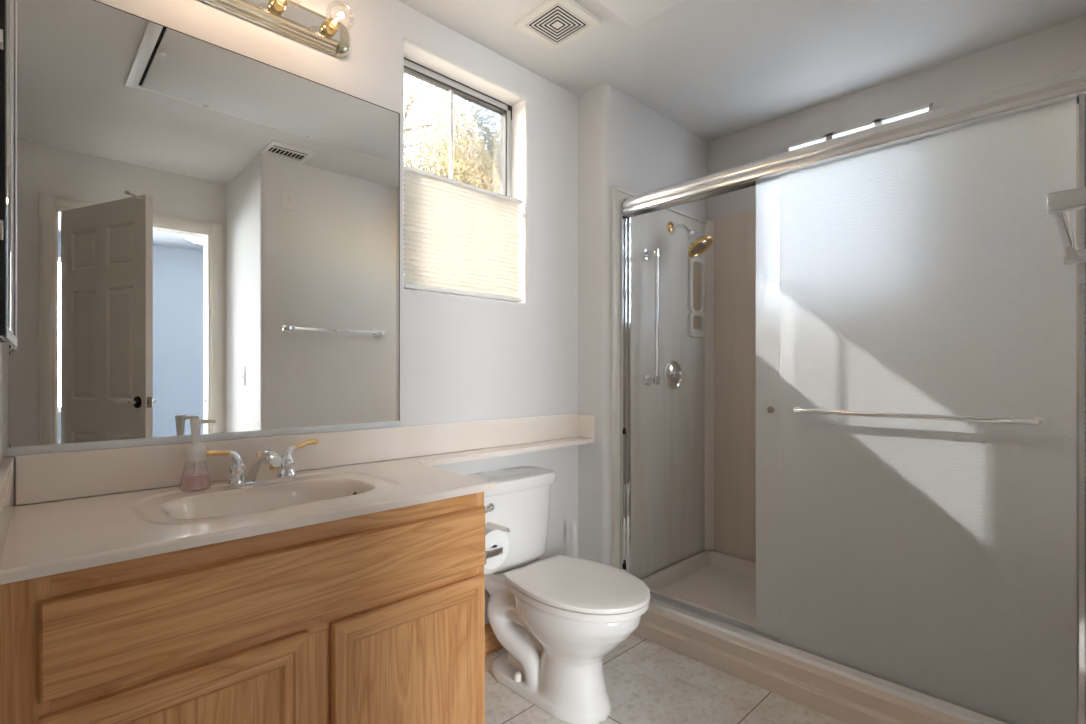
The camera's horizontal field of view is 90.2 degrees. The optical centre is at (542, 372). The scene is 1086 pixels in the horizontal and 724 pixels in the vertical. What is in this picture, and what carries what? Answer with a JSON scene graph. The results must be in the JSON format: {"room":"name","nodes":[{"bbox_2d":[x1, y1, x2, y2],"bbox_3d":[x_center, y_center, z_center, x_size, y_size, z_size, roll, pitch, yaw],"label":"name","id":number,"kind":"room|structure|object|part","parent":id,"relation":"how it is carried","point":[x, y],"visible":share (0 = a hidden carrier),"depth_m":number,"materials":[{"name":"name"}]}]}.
{"room":"bathroom","nodes":[
{"label":"bathroom","id":0,"kind":"room"},
{"bbox_2d":[0,342,1,462],"bbox_3d":[-0.374,-0.090,0.188,0.226,2.440,2.650,0,0,-44],"label":"wall","id":1,"kind":"structure","parent":0,"point":[0,342],"depth_m":1.18,"materials":[{"name":"white paint"}]},
{"bbox_2d":[0,0,16,346],"bbox_3d":[-0.958,-0.516,0.956,0.029,0.923,0.460,0,0,-43],"label":"medicine cabinet","id":2,"kind":"object","parent":1,"relation":"attached to","point":[8,8],"visible":1,"depth_m":0.93,"materials":[{"name":"silver metal"}]},
{"bbox_2d":[2,0,577,624],"bbox_3d":[-0.231,-0.090,2.280,3.350,2.440,0.150,0,0,-44],"label":"wall","id":3,"kind":"structure","parent":0,"point":[463,358],"depth_m":2.16,"materials":[{"name":"white paint"}]},
{"bbox_2d":[8,0,399,455],"bbox_3d":[-0.854,-0.363,1.560,0.980,1.100,0.010,0,0,-44],"label":"wall mirror","id":4,"kind":"object","parent":3,"relation":"attached to","point":[206,230],"visible":0.99,"depth_m":1.46,"materials":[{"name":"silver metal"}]},
{"bbox_2d":[199,0,349,57],"bbox_3d":[-0.820,-1.076,1.488,0.662,0.112,0.162,0,0,-44],"label":"vanity light","id":5,"kind":"object","parent":3,"relation":"attached to","point":[287,18],"visible":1,"depth_m":1.63,"materials":[{"name":"gold metal"}]},
{"bbox_2d":[269,0,286,13],"bbox_3d":[-0.736,-1.076,1.541,0.080,0.080,0.122,0,0,-44],"label":"socket","id":6,"kind":"object","parent":5,"relation":"attached to","point":[275,6],"depth_m":1.57,"materials":[{"name":"brown metal"}]},
{"bbox_2d":[322,13,343,35],"bbox_3d":[-0.627,-1.076,1.648,0.080,0.080,0.122,0,0,-44],"label":"socket","id":7,"kind":"object","parent":5,"relation":"attached to","point":[330,27],"depth_m":1.67,"materials":[{"name":"brown metal"}]},
{"bbox_2d":[15,413,579,504],"bbox_3d":[-0.512,0.243,1.889,1.905,0.111,0.017,0,0,-44],"label":"backsplash","id":8,"kind":"structure","parent":3,"relation":"attached to","point":[46,477],"depth_m":1.55,"materials":[{"name":"stone"}]},
{"bbox_2d":[404,58,511,196],"bbox_3d":[-0.357,-0.743,2.209,0.586,0.882,0.065,0,0,-44],"label":"window","id":9,"kind":"structure","parent":3,"relation":"in","point":[492,118],"depth_m":2.33,"materials":[{"name":"grey metal"}]},
{"bbox_3d":[-0.363,-0.743,2.215,0.534,0.830,0.004,0,0,-44],"label":"pane","id":10,"kind":"part","parent":9,"relation":"part of","materials":[{"name":"clear glass"}]},
{"bbox_2d":[404,166,523,302],"bbox_3d":[-0.297,-0.526,2.152,0.577,0.440,0.033,0,0,-44],"label":"blind","id":11,"kind":"object","parent":3,"relation":"attached to","point":[461,239],"visible":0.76,"depth_m":2.12,"materials":[{"name":"fabric"}]},
{"bbox_3d":[-0.301,-0.314,2.150,0.564,0.016,0.032,0,0,-44],"label":"rail","id":12,"kind":"part","parent":11,"relation":"part of","materials":[{"name":"white plastic"}]},
{"bbox_3d":[-0.301,-0.739,2.151,0.570,0.014,0.030,0,0,-44],"label":"rail","id":13,"kind":"part","parent":11,"relation":"part of","materials":[{"name":"white plastic"}]},
{"bbox_2d":[485,623,502,655],"bbox_3d":[-0.177,1.070,2.220,0.943,0.120,0.012,0,0,-44],"label":"baseboard","id":14,"kind":"structure","parent":3,"relation":"attached to","point":[492,644],"depth_m":2.18,"materials":[{"name":"brown wood"}]},
{"bbox_2d":[578,84,706,578],"bbox_3d":[0.549,-0.090,2.816,0.905,2.440,0.170,0,0,-44],"label":"wall","id":15,"kind":"structure","parent":0,"point":[623,143],"depth_m":2.50,"materials":[{"name":"white paint"}]},
{"bbox_2d":[618,66,1085,723],"bbox_3d":[0.902,0.105,1.969,0.089,1.814,1.521,0,0,-44],"label":"shower door frame","id":16,"kind":"object","parent":15,"relation":"attached to","point":[1069,84],"visible":0.91,"depth_m":1.82,"materials":[{"name":"silver metal"}]},
{"bbox_2d":[756,174,779,638],"bbox_3d":[1.096,0.123,1.783,0.028,1.751,0.816,0,0,-44],"label":"shower door","id":17,"kind":"structure","parent":16,"relation":"attached to","point":[767,189],"depth_m":2.05,"materials":[{"name":"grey glass"}]},
{"bbox_3d":[0.856,0.138,2.026,0.023,0.026,0.026,0,0,-44],"label":"knob","id":18,"kind":"part","parent":17,"relation":"part of","materials":[{"name":"silver metal"}]},
{"bbox_2d":[780,97,1076,723],"bbox_3d":[1.123,0.123,1.692,0.056,1.751,0.778,0,0,-44],"label":"shower door","id":19,"kind":"structure","parent":16,"relation":"attached to","point":[928,295],"depth_m":1.64,"materials":[{"name":"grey glass"}]},
{"bbox_2d":[485,633,845,723],"bbox_3d":[1.795,1.180,0.199,3.350,0.100,6.180,0,0,-44],"label":"floor","id":20,"kind":"structure","parent":0,"point":[647,681],"depth_m":1.88,"materials":[{"name":"tile"}]},
{"bbox_2d":[0,492,484,723],"bbox_3d":[-0.685,0.726,1.346,0.964,0.809,0.548,0,0,-44],"label":"vanity cabinet","id":21,"kind":"object","parent":20,"relation":"on","point":[377,617],"visible":0.87,"depth_m":1.10,"materials":[{"name":"brown wood"}]},
{"bbox_3d":[-0.652,0.581,1.008,0.420,0.058,0.020,0,0,-44],"label":"rail","id":22,"kind":"part","parent":21,"relation":"part of","materials":[{"name":"brown wood"}]},
{"bbox_3d":[-0.656,0.782,1.012,0.306,0.346,0.010,0,0,-44],"label":"door","id":23,"kind":"part","parent":21,"relation":"part of","materials":[{"name":"brown wood"}]},
{"bbox_3d":[-0.500,0.532,1.187,0.859,0.065,0.022,0,0,-44],"label":"rail","id":24,"kind":"part","parent":21,"relation":"part of","materials":[{"name":"brown wood"}]},
{"bbox_3d":[-0.500,0.353,1.187,0.859,0.064,0.022,0,0,-44],"label":"rail","id":25,"kind":"part","parent":21,"relation":"part of","materials":[{"name":"brown wood"}]},
{"bbox_2d":[0,413,594,584],"bbox_3d":[-0.335,0.309,1.681,1.941,0.242,0.561,0,0,-44],"label":"countertop","id":26,"kind":"structure","parent":21,"relation":"on","point":[37,540],"depth_m":1.35,"materials":[{"name":"stone"}]},
{"bbox_2d":[185,418,215,486],"bbox_3d":[-0.896,0.208,1.395,0.070,0.182,0.069,0,0,5],"label":"pump","id":27,"kind":"object","parent":26,"relation":"on","point":[195,452],"visible":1,"depth_m":1.39,"materials":[{"name":"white plastic"}]},
{"bbox_2d":[205,439,317,487],"bbox_3d":[-0.742,0.248,1.466,0.286,0.111,0.153,0,0,-44],"label":"faucet","id":28,"kind":"object","parent":26,"relation":"on","point":[263,471],"visible":1,"depth_m":1.45,"materials":[{"name":"silver metal"}]},
{"bbox_3d":[-0.847,0.208,1.410,0.058,0.019,0.018,0,0,-44],"label":"lever","id":29,"kind":"part","parent":28,"relation":"part of","materials":[{"name":"gold metal"}]},
{"bbox_3d":[-0.818,0.249,1.446,0.051,0.088,0.051,0,0,-44],"label":"handle","id":30,"kind":"part","parent":28,"relation":"part of","materials":[{"name":"silver metal"}]},
{"bbox_3d":[-0.772,0.298,1.491,0.164,0.012,0.048,0,0,-44],"label":"plate","id":31,"kind":"part","parent":28,"relation":"part of","materials":[{"name":"silver metal"}]},
{"bbox_3d":[-0.741,0.256,1.459,0.072,0.096,0.142,0,0,-44],"label":"spout","id":32,"kind":"part","parent":28,"relation":"part of","materials":[{"name":"silver metal"}]},
{"bbox_3d":[-0.726,0.249,1.536,0.051,0.088,0.051,0,0,-44],"label":"handle","id":33,"kind":"part","parent":28,"relation":"part of","materials":[{"name":"silver metal"}]},
{"bbox_3d":[-0.686,0.205,1.566,0.066,0.025,0.018,0,0,-44],"label":"lever","id":34,"kind":"part","parent":28,"relation":"part of","materials":[{"name":"gold metal"}]},
{"bbox_3d":[-0.314,0.581,1.338,0.423,0.058,0.020,0,0,-44],"label":"rail","id":35,"kind":"part","parent":21,"relation":"part of","materials":[{"name":"brown wood"}]},
{"bbox_3d":[-0.317,0.782,1.342,0.309,0.346,0.010,0,0,-44],"label":"door","id":36,"kind":"part","parent":21,"relation":"part of","materials":[{"name":"brown wood"}]},
{"bbox_2d":[485,546,502,564],"bbox_3d":[-0.196,0.513,1.591,0.078,0.040,0.177,0,0,-44],"label":"toilet paper holder","id":37,"kind":"object","parent":21,"relation":"attached to","point":[494,551],"visible":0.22,"depth_m":1.54,"materials":[{"name":"silver metal"}]},
{"bbox_2d":[484,522,510,568],"bbox_3d":[-0.173,0.512,1.613,0.121,0.113,0.103,0,0,-44],"label":"toilet paper roll","id":38,"kind":"object","parent":37,"relation":"on","point":[495,536],"visible":0.41,"depth_m":1.58,"materials":[{"name":"white paper"}]},
{"bbox_2d":[468,466,649,723],"bbox_3d":[0.048,0.762,1.918,0.428,0.736,0.727,0,0,-44],"label":"toilet","id":39,"kind":"object","parent":20,"relation":"on","point":[556,619],"visible":0.98,"depth_m":1.83,"materials":[{"name":"white ceramic"}]},
{"bbox_3d":[-0.195,0.485,1.934,0.023,0.032,0.070,0,0,31],"label":"flush lever","id":40,"kind":"part","parent":39,"relation":"part of","materials":[{"name":"silver metal"}]},
{"bbox_3d":[-0.135,0.419,2.106,0.428,0.050,0.201,0,0,-44],"label":"tank lid","id":41,"kind":"part","parent":39,"relation":"part of","materials":[{"name":"white ceramic"}]},
{"bbox_3d":[-0.141,0.594,2.112,0.400,0.297,0.184,0,0,-44],"label":"tank","id":42,"kind":"part","parent":39,"relation":"part of","materials":[{"name":"white ceramic"}]},
{"bbox_3d":[0.044,0.936,1.922,0.355,0.388,0.686,0,0,-44],"label":"bowl","id":43,"kind":"part","parent":39,"relation":"part of","materials":[{"name":"white ceramic"}]},
{"bbox_3d":[0.131,0.711,1.832,0.382,0.021,0.489,0,0,-44],"label":"lid","id":44,"kind":"part","parent":39,"relation":"part of","materials":[{"name":"white plastic"}]},
{"bbox_3d":[0.131,0.734,1.832,0.380,0.020,0.481,0,0,-44],"label":"seat","id":45,"kind":"part","parent":39,"relation":"part of","materials":[{"name":"white plastic"}]},
{"bbox_2d":[570,522,575,556],"bbox_3d":[0.133,0.894,2.398,0.110,0.469,0.110,0,0,-44],"label":"toilet brush","id":46,"kind":"object","parent":20,"relation":"on","point":[572,525],"visible":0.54,"depth_m":2.39,"materials":[{"name":"white plastic"}]},
{"bbox_2d":[633,550,1078,723],"bbox_3d":[1.147,1.062,2.208,0.894,0.135,1.535,0,0,-44],"label":"shower pan","id":47,"kind":"object","parent":20,"relation":"on","point":[719,583],"visible":0.21,"depth_m":2.06,"materials":[{"name":"beige"}]},
{"bbox_2d":[398,0,1085,141],"bbox_3d":[0.655,-1.360,1.370,3.350,0.100,2.910,0,0,-44],"label":"ceiling","id":48,"kind":"structure","parent":0,"point":[715,69],"depth_m":2.16,"materials":[{"name":"white paint"}]},
{"bbox_2d":[514,0,600,50],"bbox_3d":[0.054,-1.303,2.017,0.222,0.014,0.239,0,0,-44],"label":"ceiling vent","id":49,"kind":"object","parent":48,"relation":"in","point":[555,24],"visible":1,"depth_m":2.01,"materials":[{"name":"white plastic"}]},
{"bbox_2d":[597,0,683,27],"bbox_3d":[0.169,-1.298,1.274,1.319,0.023,0.849,0,0,-44],"label":"ceiling panel","id":50,"kind":"object","parent":48,"relation":"attached to","point":[634,13],"visible":1,"depth_m":1.92,"materials":[{"name":"white paint"}]},
{"bbox_2d":[707,16,1085,643],"bbox_3d":[1.520,-0.090,2.610,0.200,2.440,1.820,0,0,-44],"label":"wall","id":51,"kind":"structure","parent":0,"point":[1061,48],"depth_m":2.37,"materials":[{"name":"white paint"}]},
{"bbox_2d":[612,138,1078,642],"bbox_3d":[1.158,0.065,2.217,0.866,1.855,1.537,0,0,-44],"label":"shower surround","id":52,"kind":"object","parent":51,"relation":"attached to","point":[693,445],"visible":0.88,"depth_m":2.89,"materials":[{"name":"beige plastic"}]},
{"bbox_2d":[643,248,659,385],"bbox_3d":[0.528,-0.270,2.613,0.050,0.664,0.075,0,0,-44],"label":"grab bar","id":53,"kind":"object","parent":52,"relation":"attached to","point":[647,254],"visible":1,"depth_m":2.59,"materials":[{"name":"silver metal"}]},
{"bbox_3d":[0.528,-0.576,2.613,0.050,0.052,0.075,0,0,-44],"label":"post","id":54,"kind":"part","parent":53,"relation":"part of","materials":[{"name":"silver metal"}]},
{"bbox_3d":[0.528,0.036,2.613,0.050,0.052,0.075,0,0,-44],"label":"post","id":55,"kind":"part","parent":53,"relation":"part of","materials":[{"name":"silver metal"}]},
{"bbox_3d":[0.624,0.070,2.757,0.855,1.844,0.018,0,0,-44],"label":"panel","id":56,"kind":"part","parent":52,"relation":"part of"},
{"bbox_2d":[663,360,683,390],"bbox_3d":[0.689,0.012,2.779,0.160,0.160,0.061,0,0,-44],"label":"shower valve","id":57,"kind":"object","parent":52,"relation":"attached to","point":[673,375],"visible":1,"depth_m":2.76,"materials":[{"name":"silver metal"}]},
{"bbox_3d":[0.684,0.012,2.757,0.079,0.042,0.036,0,0,-44],"label":"lever","id":58,"kind":"part","parent":57,"relation":"part of","materials":[{"name":"silver metal"}]},
{"bbox_2d":[667,221,712,257],"bbox_3d":[0.743,-0.679,2.718,0.142,0.202,0.224,0,0,-44],"label":"showerhead","id":59,"kind":"object","parent":52,"relation":"attached to","point":[697,243],"visible":1,"depth_m":2.68,"materials":[{"name":"gold metal"}]},
{"bbox_3d":[0.731,-0.689,2.726,0.098,0.143,0.181,0,0,-44],"label":"arm","id":60,"kind":"part","parent":59,"relation":"part of","materials":[{"name":"silver metal"}]},
{"bbox_3d":[0.936,0.068,3.035,0.044,1.845,0.040,0,0,-44],"label":"corner trim","id":61,"kind":"part","parent":52,"relation":"part of","materials":[{"name":"beige"}]},
{"bbox_2d":[786,103,932,151],"bbox_3d":[1.477,-0.733,2.558,0.074,0.845,0.615,0,0,-44],"label":"window","id":62,"kind":"structure","parent":51,"relation":"in","point":[925,108],"depth_m":2.51,"materials":[{"name":"white plastic"}]},
{"bbox_3d":[1.317,-1.049,2.688,0.010,0.183,0.177,0,0,-44],"label":"pane","id":63,"kind":"part","parent":62,"relation":"part of","materials":[{"name":"white glass"}]},
{"bbox_3d":[1.460,-1.049,2.541,0.010,0.183,0.177,0,0,-44],"label":"pane","id":64,"kind":"part","parent":62,"relation":"part of","materials":[{"name":"white glass"}]},
{"bbox_3d":[1.603,-1.049,2.394,0.010,0.183,0.177,0,0,-44],"label":"pane","id":65,"kind":"part","parent":62,"relation":"part of","materials":[{"name":"white glass"}]},
{"bbox_3d":[1.795,-0.090,1.063,1.965,2.440,0.880,0,0,-44],"label":"wall","id":66,"kind":"structure","parent":0,"visible":0},
{"bbox_2d":[1046,186,1085,264],"bbox_3d":[1.058,-0.272,1.035,0.638,0.048,0.108,0,0,-44],"label":"towel bar","id":67,"kind":"object","parent":66,"relation":"attached to","point":[1058,203],"visible":1,"depth_m":0.86,"materials":[{"name":"silver metal"}]},
{"bbox_3d":[0.846,-0.272,0.830,0.048,0.048,0.108,0,0,-44],"label":"post","id":68,"kind":"part","parent":67,"relation":"part of","materials":[{"name":"silver metal"}]},
{"bbox_3d":[1.269,-0.272,1.241,0.048,0.048,0.108,0,0,-44],"label":"post","id":69,"kind":"part","parent":67,"relation":"part of","materials":[{"name":"silver metal"}]},
{"label":"outside","id":70,"kind":"structure","parent":0,"visible":0},
{"bbox_3d":[-21.617,1.380,22.206,60.000,0.100,58.020,0,0,-44],"label":"ground","id":71,"kind":"structure","parent":70,"visible":0},
{"bbox_2d":[404,73,499,278],"bbox_3d":[-1.238,-0.773,5.236,4.701,4.222,4.958,0,0,-44],"label":"tree","id":72,"kind":"object","parent":71,"relation":"on","point":[472,163],"visible":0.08,"depth_m":3.42,"materials":[{"name":"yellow plant"}]}
]}

